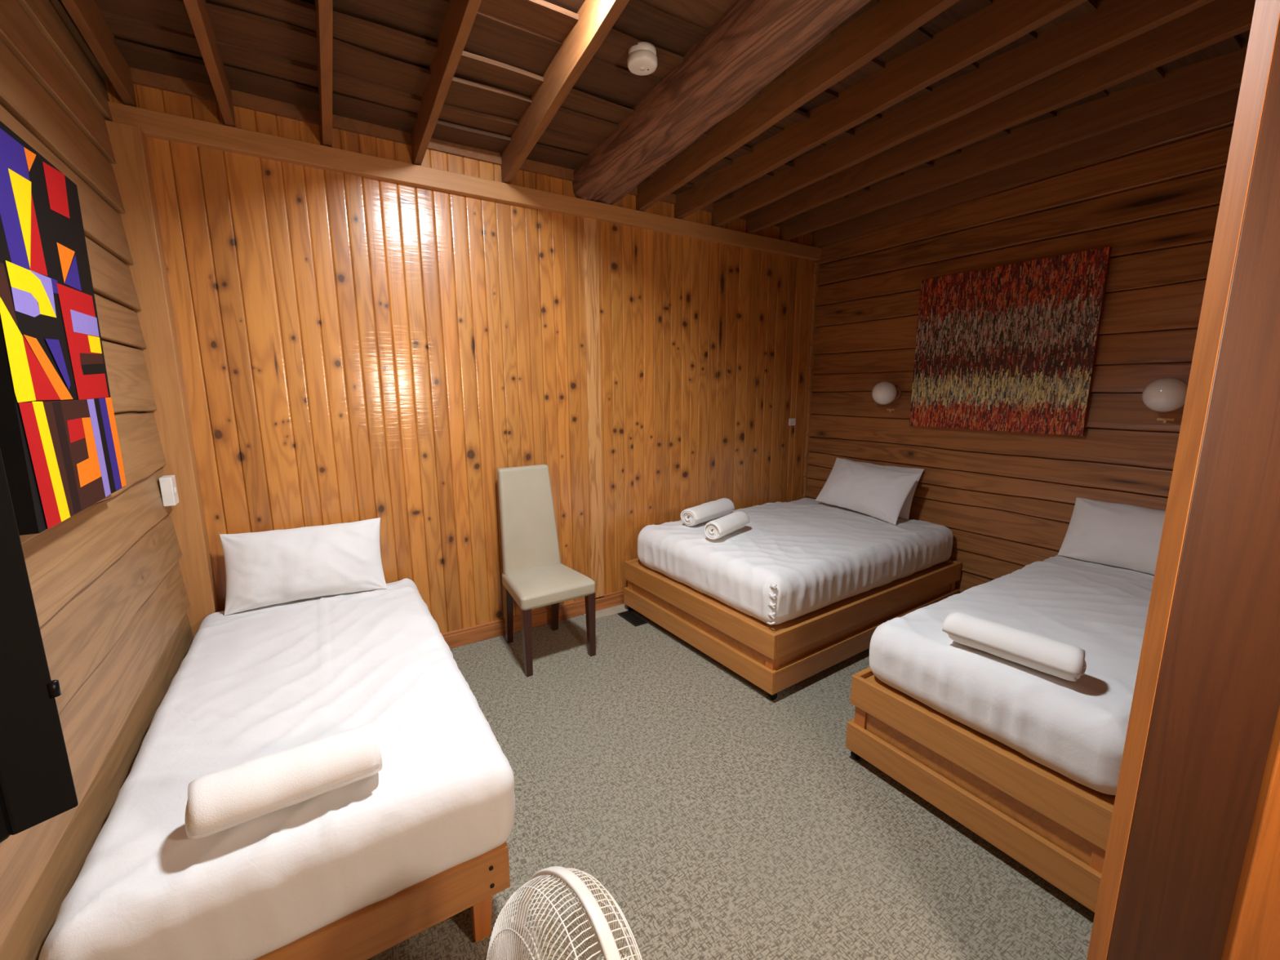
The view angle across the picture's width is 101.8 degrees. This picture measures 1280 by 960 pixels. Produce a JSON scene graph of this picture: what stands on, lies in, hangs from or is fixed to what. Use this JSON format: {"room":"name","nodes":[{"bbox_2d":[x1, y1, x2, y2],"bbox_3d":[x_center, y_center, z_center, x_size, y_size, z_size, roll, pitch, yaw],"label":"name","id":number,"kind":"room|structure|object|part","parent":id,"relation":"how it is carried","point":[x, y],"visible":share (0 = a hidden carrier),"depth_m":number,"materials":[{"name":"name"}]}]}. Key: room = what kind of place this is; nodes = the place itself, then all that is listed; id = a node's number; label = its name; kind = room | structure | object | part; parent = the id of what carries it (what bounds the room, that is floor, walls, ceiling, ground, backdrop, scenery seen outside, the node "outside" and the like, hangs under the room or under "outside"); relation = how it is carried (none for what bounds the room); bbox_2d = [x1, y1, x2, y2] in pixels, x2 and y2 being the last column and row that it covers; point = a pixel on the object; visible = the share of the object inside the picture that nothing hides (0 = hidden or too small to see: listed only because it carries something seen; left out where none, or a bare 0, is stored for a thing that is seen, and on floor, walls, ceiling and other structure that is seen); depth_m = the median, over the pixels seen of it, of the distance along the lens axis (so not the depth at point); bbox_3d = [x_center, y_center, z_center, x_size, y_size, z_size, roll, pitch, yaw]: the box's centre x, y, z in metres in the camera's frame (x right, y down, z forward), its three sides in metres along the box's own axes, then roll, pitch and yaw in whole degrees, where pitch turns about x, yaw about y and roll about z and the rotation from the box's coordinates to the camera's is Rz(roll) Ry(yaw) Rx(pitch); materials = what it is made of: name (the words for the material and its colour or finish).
{"room":"hotel room","nodes":[
{"label":"hotel room","id":0,"kind":"room"},
{"bbox_2d":[0,0,193,959],"bbox_3d":[-1.206,-0.096,0.719,0.127,3.150,4.110,-6,12,-32],"label":"wall","id":1,"kind":"structure","parent":0,"point":[112,603],"depth_m":1.61,"materials":[{"name":"brown wood"}]},
{"bbox_2d":[0,448,78,843],"bbox_3d":[-0.587,0.171,0.211,0.389,0.340,0.350,-6,12,-32],"label":"television","id":2,"kind":"object","parent":1,"relation":"attached to","point":[37,785],"visible":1,"depth_m":0.44,"materials":[{"name":"black plastic"}]},
{"bbox_3d":[-0.563,0.169,0.217,0.030,0.340,0.400,1,10,5],"label":"screen panel","id":3,"kind":"part","parent":2,"relation":"part of","materials":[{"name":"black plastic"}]},
{"bbox_2d":[0,120,126,535],"bbox_3d":[-1.525,-0.385,1.349,0.037,0.921,0.700,-6,12,-32],"label":"painting","id":4,"kind":"object","parent":1,"relation":"attached to","point":[60,446],"visible":0.98,"depth_m":1.28,"materials":[{"name":"multicoloured fabric"}]},
{"bbox_2d":[159,475,178,506],"bbox_3d":[-2.058,0.046,2.274,0.043,0.125,0.080,-6,12,-32],"label":"wall socket","id":5,"kind":"object","parent":1,"relation":"attached to","point":[168,487],"visible":1,"depth_m":2.25,"materials":[{"name":"white plastic"}]},
{"bbox_2d":[103,80,816,633],"bbox_3d":[-0.373,-0.603,3.563,4.710,3.150,0.102,-6,12,-32],"label":"wall","id":6,"kind":"structure","parent":0,"point":[353,348],"depth_m":3.04,"materials":[{"name":"brown wood"}]},
{"bbox_2d":[105,120,219,637],"bbox_3d":[-2.151,-0.147,2.397,0.132,2.675,0.120,-6,12,-32],"label":"trim","id":7,"kind":"structure","parent":6,"relation":"attached to","point":[132,171],"depth_m":2.29,"materials":[{"name":"brown wood"}]},
{"bbox_2d":[107,101,822,260],"bbox_3d":[-0.327,-1.725,3.320,4.470,0.095,0.060,-6,12,-32],"label":"trim","id":8,"kind":"structure","parent":6,"relation":"attached to","point":[153,124],"depth_m":2.75,"materials":[{"name":"brown wood"}]},
{"bbox_2d":[129,66,814,235],"bbox_3d":[-0.340,-1.934,3.294,4.440,0.115,0.040,-6,12,-32],"label":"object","id":9,"kind":"structure","parent":6,"relation":"attached to","point":[139,77],"depth_m":2.57,"materials":[{"name":"brown wood"}]},
{"bbox_2d":[441,590,624,648],"bbox_3d":[-1.161,0.999,3.270,2.460,0.104,0.027,-6,12,-32],"label":"baseboard","id":10,"kind":"structure","parent":6,"relation":"attached to","point":[465,636],"depth_m":3.48,"materials":[{"name":"brown wood"}]},
{"bbox_2d":[582,217,604,599],"bbox_3d":[-0.317,-0.368,3.581,0.102,2.680,0.029,-6,12,-32],"label":"trim","id":11,"kind":"structure","parent":6,"relation":"attached to","point":[590,230],"depth_m":3.53,"materials":[{"name":"brown wood"}]},
{"bbox_2d":[583,604,629,618],"bbox_3d":[-0.211,0.955,3.784,0.385,0.004,0.113,-6,12,-32],"label":"trim","id":12,"kind":"structure","parent":6,"relation":"attached to","point":[623,607],"depth_m":3.78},
{"bbox_2d":[788,417,795,425],"bbox_3d":[1.351,-0.515,4.608,0.078,0.062,0.015,-6,12,-32],"label":"wall socket","id":13,"kind":"object","parent":6,"relation":"attached to","point":[791,421],"visible":1,"depth_m":4.60,"materials":[{"name":"white plastic"}]},
{"bbox_2d":[802,262,819,497],"bbox_3d":[1.525,-0.565,4.711,0.053,2.660,0.025,-6,12,-32],"label":"trim","id":14,"kind":"structure","parent":6,"relation":"attached to","point":[816,266],"depth_m":4.63,"materials":[{"name":"brown wood"}]},
{"bbox_2d":[60,0,1255,247],"bbox_3d":[0.734,-1.738,1.589,4.840,0.536,4.445,-6,12,-32],"label":"ceiling","id":15,"kind":"structure","parent":0,"point":[837,120],"depth_m":2.23,"materials":[{"name":"brown wood"}]},
{"bbox_2d":[627,41,657,75],"bbox_3d":[0.010,-1.718,2.126,0.123,0.068,0.123,-6,12,-32],"label":"smoke detector","id":16,"kind":"object","parent":15,"relation":"attached to","point":[642,58],"visible":1,"depth_m":2.09,"materials":[{"name":"white plastic"}]},
{"bbox_2d":[367,609,1093,959],"bbox_3d":[0.712,1.277,2.180,4.640,0.080,4.110,-6,12,-32],"label":"floor","id":17,"kind":"structure","parent":0,"point":[722,819],"depth_m":1.93,"materials":[{"name":"carpet"}]},
{"bbox_2d":[38,577,515,959],"bbox_3d":[-1.235,0.969,2.039,0.966,0.592,1.878,-6,12,-31],"label":"bed","id":18,"kind":"object","parent":17,"relation":"on","point":[357,870],"visible":0.94,"depth_m":1.39,"materials":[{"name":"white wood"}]},
{"bbox_2d":[184,723,382,839],"bbox_3d":[-0.874,0.746,1.305,0.398,0.129,0.162,-7,12,-33],"label":"rolled towel","id":19,"kind":"object","parent":18,"relation":"on","point":[217,802],"visible":1,"depth_m":1.25,"materials":[{"name":"white fabric"}]},
{"bbox_2d":[219,517,386,615],"bbox_3d":[-1.685,0.422,2.635,0.698,0.366,0.208,-5,11,-26],"label":"pillow","id":20,"kind":"object","parent":18,"relation":"on","point":[275,566],"visible":1,"depth_m":2.56,"materials":[{"name":"white fabric"}]},
{"bbox_3d":[-0.461,1.214,1.518,0.067,0.260,0.055,-6,12,-31],"label":"leg","id":21,"kind":"part","parent":18,"relation":"part of","materials":[{"name":"brown wood"}]},
{"bbox_2d":[497,464,595,676],"bbox_3d":[-0.598,0.500,3.160,0.464,1.120,0.535,-7,12,-33],"label":"dining chair","id":22,"kind":"object","parent":17,"relation":"on","point":[534,575],"visible":1,"depth_m":3.19,"materials":[{"name":"beige leather"}]},
{"bbox_3d":[-0.827,0.846,3.281,0.046,0.400,0.086,-7,12,-33],"label":"leg","id":23,"kind":"part","parent":22,"relation":"part of","materials":[{"name":"brown wood"}]},
{"bbox_3d":[-0.633,0.909,2.918,0.050,0.400,0.050,-7,12,-33],"label":"leg","id":24,"kind":"part","parent":22,"relation":"part of","materials":[{"name":"brown wood"}]},
{"bbox_3d":[-0.706,0.241,3.277,0.376,0.650,0.149,-7,12,-33],"label":"backrest","id":25,"kind":"part","parent":22,"relation":"part of","materials":[{"name":"beige leather"}]},
{"bbox_3d":[-0.580,0.621,3.154,0.464,0.108,0.470,-7,12,-33],"label":"seat","id":26,"kind":"part","parent":22,"relation":"part of","materials":[{"name":"beige leather"}]},
{"bbox_3d":[-0.562,0.814,3.454,0.046,0.400,0.086,-7,12,-33],"label":"leg","id":27,"kind":"part","parent":22,"relation":"part of","materials":[{"name":"brown wood"}]},
{"bbox_3d":[-0.298,0.869,3.137,0.050,0.400,0.050,-7,12,-33],"label":"leg","id":28,"kind":"part","parent":22,"relation":"part of","materials":[{"name":"brown wood"}]},
{"bbox_2d":[486,866,642,959],"bbox_3d":[-0.060,1.070,0.953,0.410,0.761,0.428,-6,12,-32],"label":"pedestal fan","id":29,"kind":"object","parent":17,"relation":"on","point":[607,945],"visible":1,"depth_m":0.90,"materials":[{"name":"white plastic"}]},
{"bbox_3d":[-0.182,0.885,0.960,0.039,0.078,0.144,-6,12,-32],"label":"blade","id":30,"kind":"part","parent":29,"relation":"part of","materials":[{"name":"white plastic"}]},
{"bbox_2d":[617,610,647,626],"bbox_3d":[-0.055,0.973,3.663,0.100,0.009,0.240,-7,12,-33],"label":"floor vent","id":31,"kind":"object","parent":17,"relation":"in","point":[628,615],"visible":1,"depth_m":3.65,"materials":[{"name":"brown metal"}]},
{"bbox_2d":[620,611,644,624],"bbox_3d":[-0.053,0.970,3.660,0.080,0.003,0.204,-7,12,-33],"label":"grille","id":32,"kind":"object","parent":31,"relation":"attached to","point":[629,616],"depth_m":3.65,"materials":[{"name":"black plastic"}]},
{"bbox_2d":[623,497,961,700],"bbox_3d":[1.083,0.622,3.715,1.952,0.673,1.403,-7,12,-34],"label":"platform bed","id":33,"kind":"object","parent":17,"relation":"on","point":[789,595],"visible":0.84,"depth_m":3.11,"materials":[{"name":"white fabric"}]},
{"bbox_3d":[-0.056,0.749,3.755,0.050,0.092,0.050,-7,12,-34],"label":"corner post","id":34,"kind":"part","parent":33,"relation":"part of","materials":[{"name":"brown wood"}]},
{"bbox_3d":[0.698,0.551,4.279,1.900,0.132,0.024,-7,12,-34],"label":"rail","id":35,"kind":"part","parent":33,"relation":"part of","materials":[{"name":"brown wood"}]},
{"bbox_3d":[0.287,0.939,3.219,0.024,0.123,1.403,-7,12,-34],"label":"rail","id":36,"kind":"part","parent":33,"relation":"part of","materials":[{"name":"brown wood"}]},
{"bbox_3d":[0.290,0.746,3.188,0.024,0.132,1.395,-7,12,-34],"label":"rail","id":37,"kind":"part","parent":33,"relation":"part of","materials":[{"name":"brown wood"}]},
{"bbox_2d":[680,497,734,525],"bbox_3d":[0.492,0.228,3.741,0.152,0.130,0.499,9,13,41],"label":"rolled towel","id":38,"kind":"object","parent":33,"relation":"on","point":[708,511],"visible":1,"depth_m":3.64,"materials":[{"name":"white fabric"}]},
{"bbox_2d":[703,511,749,539],"bbox_3d":[0.567,0.291,3.374,0.136,0.119,0.390,8,13,38],"label":"rolled towel","id":39,"kind":"object","parent":33,"relation":"on","point":[717,528],"visible":1,"depth_m":3.27,"materials":[{"name":"white fabric"}]},
{"bbox_3d":[0.684,0.935,2.687,0.050,0.092,0.050,-7,12,-34],"label":"corner post","id":40,"kind":"part","parent":33,"relation":"part of","materials":[{"name":"brown wood"}]},
{"bbox_3d":[1.083,0.747,3.737,1.892,0.088,1.343,-7,12,-34],"label":"recessed panel","id":41,"kind":"part","parent":33,"relation":"part of","materials":[{"name":"brown wood"}]},
{"bbox_2d":[637,497,953,624],"bbox_3d":[1.103,0.450,3.696,1.905,0.327,1.324,-7,12,-34],"label":"quilt","id":42,"kind":"object","parent":33,"relation":"on","point":[803,560],"depth_m":3.20,"materials":[{"name":"white fabric"}]},
{"bbox_3d":[1.472,0.939,3.193,1.904,0.123,0.024,-7,12,-34],"label":"rail","id":43,"kind":"part","parent":33,"relation":"part of","materials":[{"name":"brown wood"}]},
{"bbox_3d":[1.471,0.745,3.163,1.900,0.132,0.024,-7,12,-34],"label":"rail","id":44,"kind":"part","parent":33,"relation":"part of","materials":[{"name":"brown wood"}]},
{"bbox_2d":[815,457,920,524],"bbox_3d":[1.730,0.066,4.013,0.249,0.386,0.755,-6,11,-28],"label":"pillow","id":45,"kind":"object","parent":33,"relation":"on","point":[881,493],"visible":1,"depth_m":3.91,"materials":[{"name":"white fabric"}]},
{"bbox_2d":[844,458,924,519],"bbox_3d":[1.853,0.055,4.126,0.180,0.365,0.703,-7,12,-33],"label":"pillow","id":46,"kind":"object","parent":33,"relation":"on","point":[904,512],"visible":0.26,"depth_m":3.86,"materials":[{"name":"white fabric"}]},
{"bbox_3d":[2.214,0.746,3.714,0.050,0.092,0.050,-7,12,-34],"label":"corner post","id":47,"kind":"part","parent":33,"relation":"part of","materials":[{"name":"brown wood"}]},
{"bbox_3d":[1.879,0.551,4.254,0.024,0.132,1.395,-7,12,-34],"label":"rail","id":48,"kind":"part","parent":33,"relation":"part of","materials":[{"name":"brown wood"}]},
{"bbox_2d":[845,555,1154,919],"bbox_3d":[1.966,0.863,2.360,1.964,0.661,0.901,-6,12,-32],"label":"platform bed","id":49,"kind":"object","parent":17,"relation":"on","point":[1026,759],"visible":0.52,"depth_m":1.86,"materials":[{"name":"white fabric"}]},
{"bbox_3d":[0.958,1.004,2.228,0.050,0.112,0.050,-6,12,-32],"label":"corner post","id":50,"kind":"part","parent":49,"relation":"part of","materials":[{"name":"brown wood"}]},
{"bbox_3d":[1.737,0.801,2.724,1.912,0.132,0.024,-6,12,-32],"label":"rail","id":51,"kind":"part","parent":49,"relation":"part of","materials":[{"name":"brown wood"}]},
{"bbox_3d":[1.146,1.170,1.890,0.024,0.123,0.901,-6,12,-32],"label":"rail","id":52,"kind":"part","parent":49,"relation":"part of","materials":[{"name":"brown wood"}]},
{"bbox_3d":[1.967,0.973,2.379,1.904,0.108,0.841,-6,12,-32],"label":"recessed panel","id":53,"kind":"part","parent":49,"relation":"part of","materials":[{"name":"brown wood"}]},
{"bbox_3d":[1.148,0.958,1.855,0.024,0.132,0.893,-6,12,-32],"label":"rail","id":54,"kind":"part","parent":49,"relation":"part of","materials":[{"name":"brown wood"}]},
{"bbox_2d":[869,555,1154,795],"bbox_3d":[1.976,0.682,2.337,1.933,0.296,0.889,-6,12,-32],"label":"quilt","id":55,"kind":"object","parent":49,"relation":"on","point":[1073,734],"depth_m":1.92,"materials":[{"name":"white fabric"}]},
{"bbox_2d":[942,611,1086,681],"bbox_3d":[1.309,0.579,1.833,0.136,0.118,0.408,-8,13,-37],"label":"rolled towel","id":56,"kind":"object","parent":49,"relation":"on","point":[1064,660],"visible":1,"depth_m":1.78,"materials":[{"name":"white fabric"}]},
{"bbox_3d":[1.389,1.122,1.551,0.050,0.112,0.050,-6,12,-32],"label":"corner post","id":57,"kind":"part","parent":49,"relation":"part of","materials":[{"name":"brown wood"}]},
{"bbox_2d":[1057,497,1165,574],"bbox_3d":[2.684,0.319,2.748,0.235,0.328,0.702,-7,12,-32],"label":"pillow","id":58,"kind":"object","parent":49,"relation":"on","point":[1123,535],"visible":0.54,"depth_m":2.80,"materials":[{"name":"white fabric"}]},
{"bbox_2d":[805,119,1234,593],"bbox_3d":[2.614,-0.530,3.077,0.133,3.150,4.110,-6,12,-32],"label":"wall","id":59,"kind":"structure","parent":0,"point":[1006,500],"depth_m":3.25,"materials":[{"name":"brown wood"}]},
{"bbox_2d":[871,381,902,404],"bbox_3d":[1.874,-0.663,3.961,0.212,0.176,0.176,-6,12,-32],"label":"wall lamp","id":60,"kind":"object","parent":59,"relation":"attached to","point":[883,393],"visible":1,"depth_m":3.90,"materials":[{"name":"white glass"}]},
{"bbox_3d":[1.956,-0.672,4.011,0.020,0.128,0.128,-6,12,-32],"label":"plate","id":61,"kind":"part","parent":60,"relation":"part of","materials":[{"name":"brown wood"}]},
{"bbox_2d":[908,246,1111,435],"bbox_3d":[2.300,-0.842,3.370,0.030,1.035,1.045,-6,12,-32],"label":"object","id":62,"kind":"object","parent":59,"relation":"attached to","point":[1013,347],"visible":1,"depth_m":3.27,"materials":[{"name":"fabric"}]},
{"bbox_2d":[1142,377,1187,412],"bbox_3d":[2.701,-0.437,2.663,0.212,0.176,0.176,-6,12,-32],"label":"wall lamp","id":63,"kind":"object","parent":59,"relation":"attached to","point":[1165,394],"visible":0.93,"depth_m":2.61,"materials":[{"name":"white glass"}]},
{"bbox_2d":[1156,417,1174,422],"bbox_3d":[2.778,-0.311,2.749,0.016,0.032,0.068,-6,12,-32],"label":"switch plate","id":64,"kind":"object","parent":59,"relation":"attached to","point":[1164,420],"visible":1,"depth_m":2.74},
{"bbox_3d":[2.780,-0.312,2.750,0.012,0.032,0.068,-6,12,-32],"label":"plate","id":65,"kind":"part","parent":64,"relation":"part of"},
{"bbox_2d":[1086,0,1279,959],"bbox_3d":[1.476,-0.083,0.950,1.050,3.020,0.048,-1,10,-6],"label":"door frame","id":66,"kind":"structure","parent":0,"point":[1191,870],"depth_m":0.96,"materials":[{"name":"brown wood"}]}
]}

